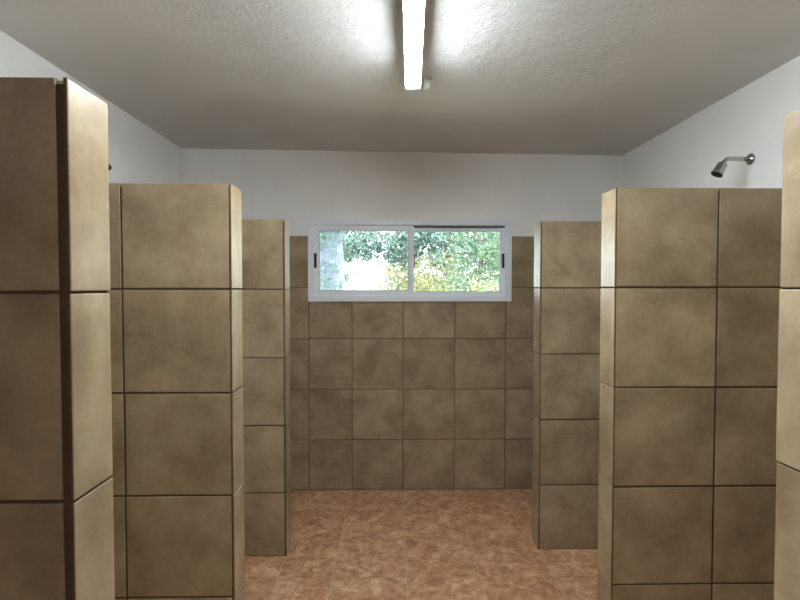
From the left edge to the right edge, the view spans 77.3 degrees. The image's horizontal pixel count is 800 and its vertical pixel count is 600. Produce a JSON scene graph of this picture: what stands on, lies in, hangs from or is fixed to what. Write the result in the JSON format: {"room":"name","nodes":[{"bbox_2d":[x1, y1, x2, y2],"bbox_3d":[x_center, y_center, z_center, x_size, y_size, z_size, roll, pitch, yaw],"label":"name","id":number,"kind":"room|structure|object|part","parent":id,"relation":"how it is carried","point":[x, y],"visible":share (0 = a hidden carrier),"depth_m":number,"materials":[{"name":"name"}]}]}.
{"room":"communal shower room","nodes":[
{"label":"communal shower room","id":0,"kind":"room"},
{"bbox_2d":[0,30,181,184],"bbox_3d":[-1.767,0.128,1.165,0.208,2.950,5.581,0,2,-1],"label":"wall","id":1,"kind":"structure","parent":0,"point":[137,154],"depth_m":3.09,"materials":[{"name":"white paint"}]},
{"bbox_2d":[0,0,799,154],"bbox_3d":[0.073,-1.209,1.158,3.528,0.276,5.620,0,2,-1],"label":"ceiling","id":2,"kind":"structure","parent":0,"point":[566,77],"depth_m":2.38,"materials":[{"name":"white paint"}]},
{"bbox_2d":[403,0,424,90],"bbox_3d":[0.033,-1.039,1.628,0.128,0.129,1.508,0,2,1],"label":"ceiling light","id":3,"kind":"object","parent":2,"relation":"attached to","point":[413,10],"visible":1,"depth_m":1.92,"materials":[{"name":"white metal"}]},
{"bbox_2d":[423,77,430,88],"bbox_3d":[0.140,-1.121,2.592,0.030,0.018,0.120,0,2,-1],"label":"cable cover","id":4,"kind":"object","parent":2,"relation":"attached to","point":[427,80],"visible":1,"depth_m":2.56,"materials":[{"name":"white plastic"}]},
{"bbox_2d":[181,148,622,489],"bbox_3d":[0.026,0.047,4.080,3.888,2.950,0.208,0,2,-1],"label":"wall","id":5,"kind":"structure","parent":0,"point":[384,395],"depth_m":3.98,"materials":[{"name":"brown tile"}]},
{"bbox_2d":[308,219,511,301],"bbox_3d":[0.079,-0.314,3.998,1.611,0.649,0.103,0,2,-1],"label":"window","id":6,"kind":"structure","parent":5,"relation":"in","point":[504,226],"depth_m":3.96,"materials":[{"name":"white metal"}]},
{"bbox_3d":[-0.287,-0.314,3.975,0.795,0.581,0.024,0,2,-1],"label":"sash","id":7,"kind":"part","parent":6,"relation":"part of","materials":[{"name":"clear glass"}]},
{"bbox_3d":[0.456,-0.306,4.023,0.790,0.563,0.024,0,2,-1],"label":"sash","id":8,"kind":"part","parent":6,"relation":"part of","materials":[{"name":"clear glass"}]},
{"bbox_2d":[244,489,597,599],"bbox_3d":[0.073,1.662,1.238,3.888,0.120,5.980,0,2,-1],"label":"floor","id":9,"kind":"structure","parent":0,"point":[410,544],"depth_m":3.07,"materials":[{"name":"tile"}]},
{"bbox_2d":[0,77,114,599],"bbox_3d":[-1.146,0.591,1.033,1.031,2.032,0.136,0,2,-1],"label":"wall","id":10,"kind":"structure","parent":9,"relation":"on","point":[57,518],"depth_m":0.96,"materials":[{"name":"brown tile"}]},
{"bbox_2d":[107,183,244,599],"bbox_3d":[-1.165,0.564,2.020,1.024,2.032,0.135,0,2,-1],"label":"wall","id":11,"kind":"structure","parent":9,"relation":"on","point":[176,334],"depth_m":1.95,"materials":[{"name":"brown tile"}]},
{"bbox_2d":[241,219,290,555],"bbox_3d":[-1.190,0.535,3.059,1.008,2.032,0.135,0,2,-1],"label":"wall","id":12,"kind":"structure","parent":9,"relation":"on","point":[265,288],"depth_m":3.00,"materials":[{"name":"brown tile"}]},
{"bbox_2d":[532,221,601,548],"bbox_3d":[1.317,0.532,3.151,0.924,2.032,0.136,0,2,-1],"label":"wall","id":13,"kind":"structure","parent":9,"relation":"on","point":[567,254],"depth_m":3.08,"materials":[{"name":"brown tile"}]},
{"bbox_2d":[597,188,782,599],"bbox_3d":[1.330,0.561,2.114,0.930,2.032,0.137,0,2,-1],"label":"wall","id":14,"kind":"structure","parent":9,"relation":"on","point":[689,302],"depth_m":2.04,"materials":[{"name":"brown tile"}]},
{"bbox_2d":[774,108,799,599],"bbox_3d":[1.349,0.589,1.126,0.924,2.031,0.136,0,2,-1],"label":"wall","id":15,"kind":"structure","parent":9,"relation":"on","point":[787,524],"depth_m":1.14,"materials":[{"name":"brown tile"}]},
{"bbox_2d":[622,55,799,188],"bbox_3d":[1.912,0.127,1.225,0.208,2.950,5.580,0,2,-1],"label":"wall","id":16,"kind":"structure","parent":0,"point":[750,119],"depth_m":2.73,"materials":[{"name":"white paint"}]},
{"bbox_2d":[711,153,754,177],"bbox_3d":[1.693,-0.688,2.554,0.202,0.123,0.060,0,2,-1],"label":"shower","id":17,"kind":"object","parent":16,"relation":"attached to","point":[718,171],"visible":1,"depth_m":2.54,"materials":[{"name":"silver metal"}]},
{"bbox_3d":[1.618,-0.640,2.554,0.044,0.027,0.051,0,2,-1],"label":"nozzle plate","id":18,"kind":"part","parent":17,"relation":"part of","materials":[{"name":"black rubber"}]},
{"bbox_3d":[1.710,-0.710,2.554,0.146,0.046,0.022,0,2,-1],"label":"shower arm","id":19,"kind":"part","parent":17,"relation":"part of","materials":[{"name":"silver metal"}]},
{"bbox_3d":[-0.515,0.837,32.122,50.000,0.200,55.820,0,2,-1],"label":"ground","id":20,"kind":"structure","parent":0,"visible":0},
{"bbox_2d":[344,232,352,281],"bbox_3d":[-3.446,-1.218,16.937,3.916,4.779,2.943,0,2,-1],"label":"tree","id":21,"kind":"object","parent":20,"relation":"on","point":[345,274],"visible":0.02,"depth_m":16.66,"materials":[{"name":"brown plant"}]},
{"bbox_2d":[320,231,426,289],"bbox_3d":[-0.514,-0.246,6.031,1.671,3.436,1.368,0,2,-1],"label":"tree","id":22,"kind":"object","parent":20,"relation":"on","point":[332,277],"visible":0.23,"depth_m":5.82,"materials":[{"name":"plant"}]},
{"bbox_2d":[365,250,466,290],"bbox_3d":[0.257,0.319,7.742,1.583,2.206,1.159,0,2,-1],"label":"flowering shrub","id":23,"kind":"object","parent":20,"relation":"on","point":[425,284],"visible":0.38,"depth_m":7.65,"materials":[{"name":"yellow plant"}]},
{"bbox_2d":[342,231,499,290],"bbox_3d":[0.663,-0.419,9.091,4.556,3.608,2.114,0,2,-1],"label":"tree","id":24,"kind":"object","parent":20,"relation":"on","point":[432,239],"visible":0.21,"depth_m":8.74,"materials":[{"name":"green plant"}]},
{"bbox_2d":[345,287,496,289],"bbox_3d":[0.224,0.518,11.014,5.800,1.620,0.120,0,2,-1],"label":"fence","id":25,"kind":"object","parent":20,"relation":"on","point":[349,288],"visible":0.05,"depth_m":10.92,"materials":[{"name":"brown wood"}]},
{"bbox_3d":[0.224,-0.215,10.946,5.800,0.090,0.025,0,2,-1],"label":"rail","id":26,"kind":"part","parent":25,"relation":"part of","materials":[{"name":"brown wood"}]},
{"bbox_2d":[390,232,495,287],"bbox_3d":[1.458,-1.410,15.000,3.876,5.269,2.924,0,2,-1],"label":"tree","id":27,"kind":"object","parent":20,"relation":"on","point":[407,232],"visible":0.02,"depth_m":14.59,"materials":[{"name":"green plant"}]},
{"bbox_2d":[436,232,499,290],"bbox_3d":[1.101,0.043,6.911,1.216,2.804,0.943,0,2,-1],"label":"tree","id":28,"kind":"object","parent":20,"relation":"on","point":[483,257],"visible":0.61,"depth_m":6.83,"materials":[{"name":"green plant"}]},
{"bbox_2d":[454,266,498,290],"bbox_3d":[0.937,0.556,5.380,0.761,1.860,0.695,0,2,-1],"label":"flowering shrub","id":29,"kind":"object","parent":20,"relation":"on","point":[489,288],"visible":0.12,"depth_m":5.33,"materials":[{"name":"yellow plant"}]}
]}

